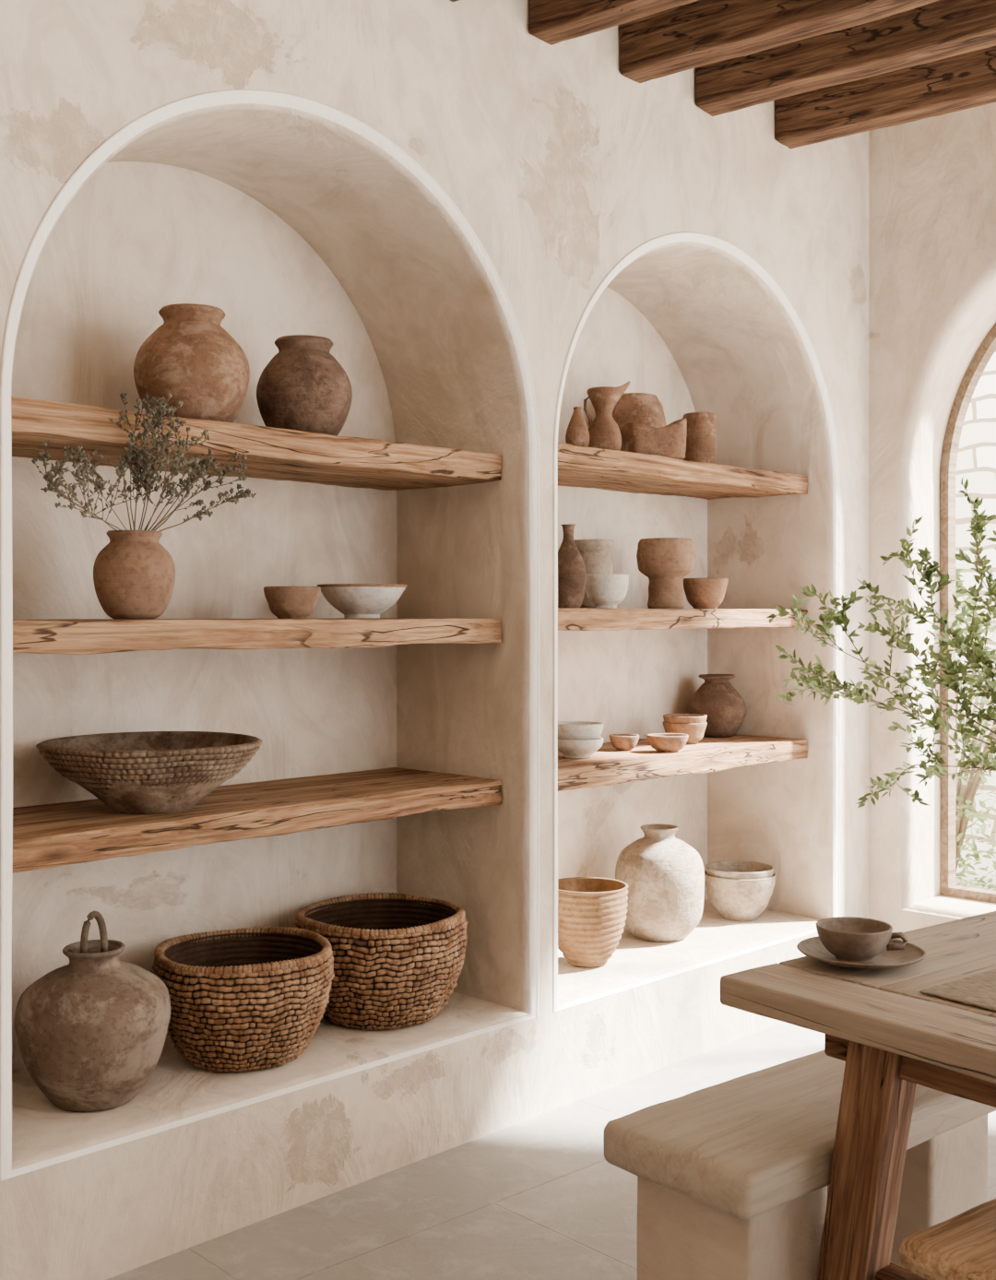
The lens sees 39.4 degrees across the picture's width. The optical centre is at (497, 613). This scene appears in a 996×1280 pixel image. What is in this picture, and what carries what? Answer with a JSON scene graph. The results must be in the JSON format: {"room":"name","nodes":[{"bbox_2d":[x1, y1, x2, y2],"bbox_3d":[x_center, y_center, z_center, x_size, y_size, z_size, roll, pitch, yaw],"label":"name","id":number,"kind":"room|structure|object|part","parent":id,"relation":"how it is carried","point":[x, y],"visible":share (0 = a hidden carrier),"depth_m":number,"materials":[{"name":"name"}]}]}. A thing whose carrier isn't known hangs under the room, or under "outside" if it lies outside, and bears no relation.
{"room":"traditional dwelling","nodes":[
{"label":"traditional dwelling","id":0,"kind":"room"},
{"bbox_2d":[0,0,868,1279],"bbox_3d":[-1.024,-0.210,3.263,0.578,3.320,6.430,0,0,44],"label":"wall","id":1,"kind":"structure","parent":0,"point":[489,225],"depth_m":4.03,"materials":[{"name":"paint"}]},
{"bbox_2d":[14,911,170,1112],"bbox_3d":[-0.953,0.922,3.281,0.353,0.444,0.357,0,0,-5],"label":"clay jar","id":2,"kind":"object","parent":1,"relation":"on","point":[91,1031],"visible":1,"depth_m":3.16,"materials":[{"name":"brown ceramic"}]},
{"bbox_2d":[150,926,334,1072],"bbox_3d":[-0.658,0.999,3.604,0.468,0.286,0.467,0,0,44],"label":"woven basket","id":3,"kind":"object","parent":1,"relation":"on","point":[247,999],"visible":0.91,"depth_m":3.44,"materials":[{"name":"brown wicker"}]},
{"bbox_2d":[11,397,501,489],"bbox_3d":[-0.694,-0.423,3.675,0.476,0.083,1.543,0,0,44],"label":"wooden shelf","id":4,"kind":"object","parent":1,"relation":"attached to","point":[270,453],"visible":0.84,"depth_m":3.52,"materials":[{"name":"brown wood"}]},
{"bbox_2d":[133,303,249,423],"bbox_3d":[-0.776,-0.618,3.538,0.290,0.304,0.289,0,0,44],"label":"clay vase","id":5,"kind":"object","parent":4,"relation":"on","point":[190,356],"visible":0.84,"depth_m":3.44,"materials":[{"name":"brown ceramic"}]},
{"bbox_2d":[256,334,352,435],"bbox_3d":[-0.524,-0.602,3.767,0.254,0.272,0.258,0,0,44],"label":"clay vase","id":6,"kind":"object","parent":4,"relation":"on","point":[302,387],"visible":0.87,"depth_m":3.68,"materials":[{"name":"brown ceramic"}]},
{"bbox_2d":[12,767,500,870],"bbox_3d":[-0.694,0.523,3.675,0.477,0.076,1.543,0,0,44],"label":"wooden shelf","id":7,"kind":"object","parent":1,"relation":"attached to","point":[87,830],"visible":0.91,"depth_m":3.50,"materials":[{"name":"brown wood"}]},
{"bbox_2d":[35,731,262,814],"bbox_3d":[-0.851,0.399,3.442,0.558,0.171,0.549,0,0,44],"label":"carved wooden bowl","id":8,"kind":"object","parent":7,"relation":"on","point":[140,772],"visible":1,"depth_m":3.30,"materials":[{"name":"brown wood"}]},
{"bbox_2d":[12,617,501,652],"bbox_3d":[-0.694,0.054,3.676,0.476,0.077,1.544,0,0,44],"label":"wooden shelf","id":9,"kind":"object","parent":1,"relation":"attached to","point":[31,635],"visible":0.96,"depth_m":3.43,"materials":[{"name":"brown wood"}]},
{"bbox_2d":[93,530,175,618],"bbox_3d":[-0.865,-0.090,3.312,0.190,0.209,0.190,0,0,44],"label":"terracotta vase","id":10,"kind":"object","parent":9,"relation":"on","point":[134,574],"visible":1,"depth_m":3.25,"materials":[{"name":"ceramic"}]},
{"bbox_2d":[31,391,256,531],"bbox_3d":[-0.781,-0.266,3.220,0.230,0.480,0.648,0,0,44],"label":"dried flowers","id":11,"kind":"object","parent":10,"relation":"in","point":[146,477],"visible":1,"depth_m":3.20,"materials":[{"name":"green plant"}]},
{"bbox_2d":[263,586,320,618],"bbox_3d":[-0.547,-0.028,3.701,0.150,0.084,0.150,0,0,44],"label":"ceramic bowl","id":12,"kind":"object","parent":9,"relation":"on","point":[284,602],"visible":1,"depth_m":3.65,"materials":[{"name":"beige ceramic"}]},
{"bbox_2d":[316,583,407,617],"bbox_3d":[-0.384,-0.033,3.938,0.255,0.095,0.255,0,0,44],"label":"ceramic bowl","id":13,"kind":"object","parent":9,"relation":"on","point":[353,600],"visible":0.99,"depth_m":3.86,"materials":[{"name":"ceramic"}]},
{"bbox_2d":[294,892,468,1030],"bbox_3d":[-0.334,0.992,3.966,0.496,0.301,0.494,0,0,10],"label":"woven basket","id":14,"kind":"object","parent":1,"relation":"on","point":[399,958],"visible":0.78,"depth_m":3.79,"materials":[{"name":"brown wicker"}]},
{"bbox_2d":[557,877,628,967],"bbox_3d":[0.292,1.015,4.549,0.268,0.258,0.267,0,0,44],"label":"ribbed pot","id":15,"kind":"object","parent":1,"relation":"on","point":[592,911],"visible":0.88,"depth_m":4.45,"materials":[{"name":"beige ceramic"}]},
{"bbox_2d":[615,823,704,941],"bbox_3d":[0.573,0.950,4.933,0.317,0.388,0.322,0,0,44],"label":"vase","id":16,"kind":"object","parent":1,"relation":"on","point":[664,875],"visible":0.97,"depth_m":4.81,"materials":[{"name":"ceramic"}]},
{"bbox_2d":[557,443,807,500],"bbox_3d":[0.477,-0.483,4.872,0.475,0.074,1.507,0,0,44],"label":"wooden shelf","id":17,"kind":"object","parent":1,"relation":"attached to","point":[577,467],"visible":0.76,"depth_m":4.80,"materials":[{"name":"brown wood"}]},
{"bbox_2d":[565,406,589,446],"bbox_3d":[0.254,-0.589,4.447,0.076,0.136,0.076,0,0,44],"label":"bottle","id":18,"kind":"object","parent":17,"relation":"on","point":[577,433],"visible":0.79,"depth_m":4.42,"materials":[{"name":"brown ceramic"}]},
{"bbox_2d":[583,380,629,450],"bbox_3d":[0.354,-0.647,4.616,0.128,0.251,0.121,0,0,35],"label":"clay piece","id":19,"kind":"object","parent":17,"relation":"on","point":[604,432],"visible":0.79,"depth_m":4.58,"materials":[{"name":"brown ceramic"}]},
{"bbox_2d":[612,392,666,427],"bbox_3d":[0.486,-0.651,5.009,0.248,0.259,0.243,0,0,44],"label":"clay pot","id":20,"kind":"object","parent":17,"relation":"on","point":[643,408],"visible":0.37,"depth_m":4.92,"materials":[{"name":"brown ceramic"}]},
{"bbox_2d":[618,417,686,459],"bbox_3d":[0.527,-0.593,4.740,0.210,0.143,0.150,0,0,-18],"label":"clay pot","id":21,"kind":"object","parent":17,"relation":"on","point":[669,441],"visible":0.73,"depth_m":4.67,"materials":[{"name":"brown ceramic"}]},
{"bbox_2d":[682,412,716,462],"bbox_3d":[0.732,-0.622,5.064,0.128,0.204,0.126,0,0,44],"label":"clay cup","id":22,"kind":"object","parent":17,"relation":"on","point":[701,427],"visible":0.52,"depth_m":5.01,"materials":[{"name":"brown ceramic"}]},
{"bbox_2d":[557,734,807,792],"bbox_3d":[0.476,0.513,4.872,0.474,0.076,1.506,0,0,44],"label":"wooden shelf","id":23,"kind":"object","parent":1,"relation":"attached to","point":[608,765],"visible":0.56,"depth_m":4.74,"materials":[{"name":"brown wood"}]},
{"bbox_2d":[557,721,604,758],"bbox_3d":[0.263,0.418,4.599,0.172,0.112,0.172,0,0,44],"label":"stacked bowls","id":24,"kind":"object","parent":23,"relation":"on","point":[575,739],"visible":0.88,"depth_m":4.53,"materials":[{"name":"white ceramic"}]},
{"bbox_2d":[608,734,639,750],"bbox_3d":[0.437,0.448,4.827,0.104,0.052,0.104,0,0,44],"label":"bowl","id":25,"kind":"object","parent":23,"relation":"on","point":[619,741],"visible":1,"depth_m":4.79,"materials":[{"name":"beige ceramic"}]},
{"bbox_2d":[646,733,688,752],"bbox_3d":[0.583,0.445,4.776,0.144,0.058,0.118,0,0,-17],"label":"wooden dish","id":26,"kind":"object","parent":23,"relation":"on","point":[662,742],"visible":1,"depth_m":4.73,"materials":[{"name":"beige wood"}]},
{"bbox_2d":[663,713,707,744],"bbox_3d":[0.682,0.423,5.085,0.160,0.102,0.161,0,0,44],"label":"bowl","id":27,"kind":"object","parent":23,"relation":"on","point":[693,725],"visible":0.8,"depth_m":5.02,"materials":[{"name":"beige ceramic"}]},
{"bbox_2d":[687,674,746,737],"bbox_3d":[0.842,0.355,5.362,0.225,0.238,0.225,0,0,44],"label":"clay vase","id":28,"kind":"object","parent":23,"relation":"on","point":[725,709],"visible":0.93,"depth_m":5.28,"materials":[{"name":"brown ceramic"}]},
{"bbox_2d":[557,608,808,630],"bbox_3d":[0.476,0.021,4.870,0.473,0.071,1.505,0,0,44],"label":"wooden shelf","id":29,"kind":"object","parent":1,"relation":"attached to","point":[568,619],"visible":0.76,"depth_m":4.64,"materials":[{"name":"brown wood"}]},
{"bbox_2d":[557,523,586,607],"bbox_3d":[0.222,-0.148,4.401,0.112,0.264,0.112,0,0,44],"label":"bottle","id":30,"kind":"object","parent":29,"relation":"on","point":[572,577],"visible":0.94,"depth_m":4.36,"materials":[{"name":"brown ceramic"}]},
{"bbox_2d":[574,539,614,608],"bbox_3d":[0.328,-0.135,4.809,0.148,0.234,0.148,0,0,44],"label":"ceramic jar","id":31,"kind":"object","parent":29,"relation":"on","point":[595,554],"visible":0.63,"depth_m":4.75,"materials":[{"name":"ceramic"}]},
{"bbox_2d":[585,573,628,608],"bbox_3d":[0.355,-0.072,4.565,0.148,0.110,0.148,0,0,44],"label":"ceramic bowl","id":32,"kind":"object","parent":29,"relation":"on","point":[604,590],"visible":0.97,"depth_m":4.51,"materials":[{"name":"white ceramic"}]},
{"bbox_2d":[636,537,695,608],"bbox_3d":[0.596,-0.140,4.939,0.208,0.246,0.208,0,0,44],"label":"clay cup","id":33,"kind":"object","parent":29,"relation":"on","point":[665,562],"visible":1,"depth_m":4.87,"materials":[{"name":"brown ceramic"}]},
{"bbox_2d":[682,577,728,608],"bbox_3d":[0.754,-0.072,5.072,0.166,0.111,0.166,0,0,44],"label":"wooden bowl","id":34,"kind":"object","parent":29,"relation":"on","point":[706,592],"visible":0.95,"depth_m":5.01,"materials":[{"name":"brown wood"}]},
{"bbox_2d":[704,860,775,921],"bbox_3d":[0.908,1.048,5.234,0.268,0.192,0.269,0,0,44],"label":"bowls","id":35,"kind":"object","parent":1,"relation":"on","point":[738,890],"visible":0.98,"depth_m":5.14,"materials":[{"name":"ceramic"}]},
{"bbox_2d":[106,1021,995,1279],"bbox_3d":[1.037,1.450,1.245,5.200,0.001,6.430,0,0,44],"label":"floor","id":36,"kind":"structure","parent":0,"point":[538,1197],"depth_m":3.38,"materials":[{"name":"stone"}]},
{"bbox_2d":[602,1047,995,1279],"bbox_3d":[0.680,1.223,2.914,0.952,0.455,0.376,0,0,-41],"label":"bench","id":37,"kind":"object","parent":36,"relation":"on","point":[732,1175],"visible":0.64,"depth_m":2.69,"materials":[{"name":"beige wood"}]},
{"bbox_2d":[719,911,995,1279],"bbox_3d":[1.566,1.078,2.863,2.003,0.760,1.154,0,0,-39],"label":"dining table","id":38,"kind":"object","parent":36,"relation":"on","point":[890,1036],"visible":0.94,"depth_m":2.54,"materials":[{"name":"brown wood"}]},
{"bbox_2d":[796,936,926,969],"bbox_3d":[0.723,0.682,2.776,0.250,0.028,0.250,0,0,44],"label":"plate","id":39,"kind":"object","parent":38,"relation":"on","point":[812,947],"visible":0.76,"depth_m":2.78,"materials":[{"name":"beige ceramic"}]},
{"bbox_2d":[815,916,909,963],"bbox_3d":[0.711,0.655,2.774,0.151,0.068,0.155,0,0,-33],"label":"ceramic cup","id":40,"kind":"object","parent":39,"relation":"on","point":[856,940],"visible":1,"depth_m":2.74,"materials":[{"name":"brown ceramic"}]},
{"bbox_3d":[0.678,1.101,2.591,0.090,0.707,0.106,0,9,-39],"label":"leg","id":41,"kind":"part","parent":38,"relation":"part of","materials":[{"name":"brown wood"}]},
{"bbox_2d":[919,968,995,1011],"bbox_3d":[1.478,0.695,2.839,1.450,0.006,0.441,0,0,-39],"label":"table runner","id":42,"kind":"object","parent":38,"relation":"on","point":[977,989],"visible":1,"depth_m":2.55,"materials":[{"name":"fabric"}]},
{"bbox_2d":[899,1197,995,1279],"bbox_3d":[1.173,1.225,2.436,1.100,0.454,0.342,0,0,-38],"label":"wooden bench","id":43,"kind":"object","parent":36,"relation":"on","point":[962,1246],"visible":1,"depth_m":2.21,"materials":[{"name":"brown wood"}]},
{"bbox_2d":[868,102,995,932],"bbox_3d":[3.404,-0.210,3.662,5.200,3.320,0.335,0,0,44],"label":"wall","id":44,"kind":"structure","parent":0,"point":[932,181],"depth_m":5.28,"materials":[{"name":"paint"}]},
{"bbox_2d":[939,322,995,903],"bbox_3d":[2.389,-0.152,4.827,1.800,2.505,0.060,0,0,44],"label":"frame","id":45,"kind":"object","parent":44,"relation":"attached to","point":[966,388],"visible":0.94,"depth_m":5.42,"materials":[{"name":"brown wood"}]},
{"label":"ceiling","id":46,"kind":"structure","parent":0,"visible":0},
{"bbox_2d":[529,0,697,45],"bbox_3d":[2.091,-1.760,2.494,5.002,0.223,0.130,0,0,38],"label":"ceiling beam","id":47,"kind":"structure","parent":46,"relation":"attached to","point":[551,21],"depth_m":3.90,"materials":[{"name":"brown wood"}]},
{"bbox_2d":[618,0,939,83],"bbox_3d":[2.374,-1.760,2.784,5.003,0.226,0.130,0,0,38],"label":"ceiling beam","id":48,"kind":"structure","parent":46,"relation":"attached to","point":[698,33],"depth_m":4.06,"materials":[{"name":"brown wood"}]},
{"bbox_2d":[695,0,995,114],"bbox_3d":[2.648,-1.759,3.062,5.004,0.220,0.129,0,0,38],"label":"ceiling beam","id":49,"kind":"structure","parent":46,"relation":"attached to","point":[942,29],"depth_m":4.23,"materials":[{"name":"brown wood"}]},
{"bbox_2d":[774,46,995,149],"bbox_3d":[2.976,-1.760,3.398,5.005,0.223,0.128,0,0,38],"label":"ceiling beam","id":50,"kind":"structure","parent":46,"relation":"attached to","point":[949,85],"depth_m":4.64,"materials":[{"name":"brown wood"}]},
{"bbox_3d":[1.360,0.557,3.147,0.220,0.273,0.220,0,0,44],"label":"vase","id":51,"kind":"object","parent":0,"visible":0},
{"bbox_2d":[766,476,995,808],"bbox_3d":[1.206,0.163,3.080,1.237,0.936,0.618,0,0,1],"label":"leafy branches","id":52,"kind":"object","parent":51,"relation":"in","point":[975,655],"visible":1,"depth_m":3.15,"materials":[{"name":"green plant"}]},
{"label":"outside","id":53,"kind":"structure","parent":0,"visible":0},
{"bbox_2d":[955,850,995,890],"bbox_3d":[4.742,1.470,8.744,18.000,0.001,8.870,0,0,44],"label":"ground","id":54,"kind":"structure","parent":53,"point":[985,862],"depth_m":7.94,"materials":[{"name":"white"}]},
{"bbox_2d":[955,350,995,853],"bbox_3d":[2.465,-0.329,9.276,12.006,3.628,0.328,0,0,44],"label":"window","id":55,"kind":"structure","parent":54,"relation":"on","point":[976,462],"depth_m":8.57,"materials":[{"name":"glass"}]},
{"bbox_2d":[955,566,995,890],"bbox_3d":[2.410,0.594,7.433,1.458,1.780,1.147,0,0,44],"label":"shrub","id":56,"kind":"object","parent":54,"relation":"on","point":[965,797],"visible":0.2,"depth_m":7.34,"materials":[{"name":"green plant"}]}
]}

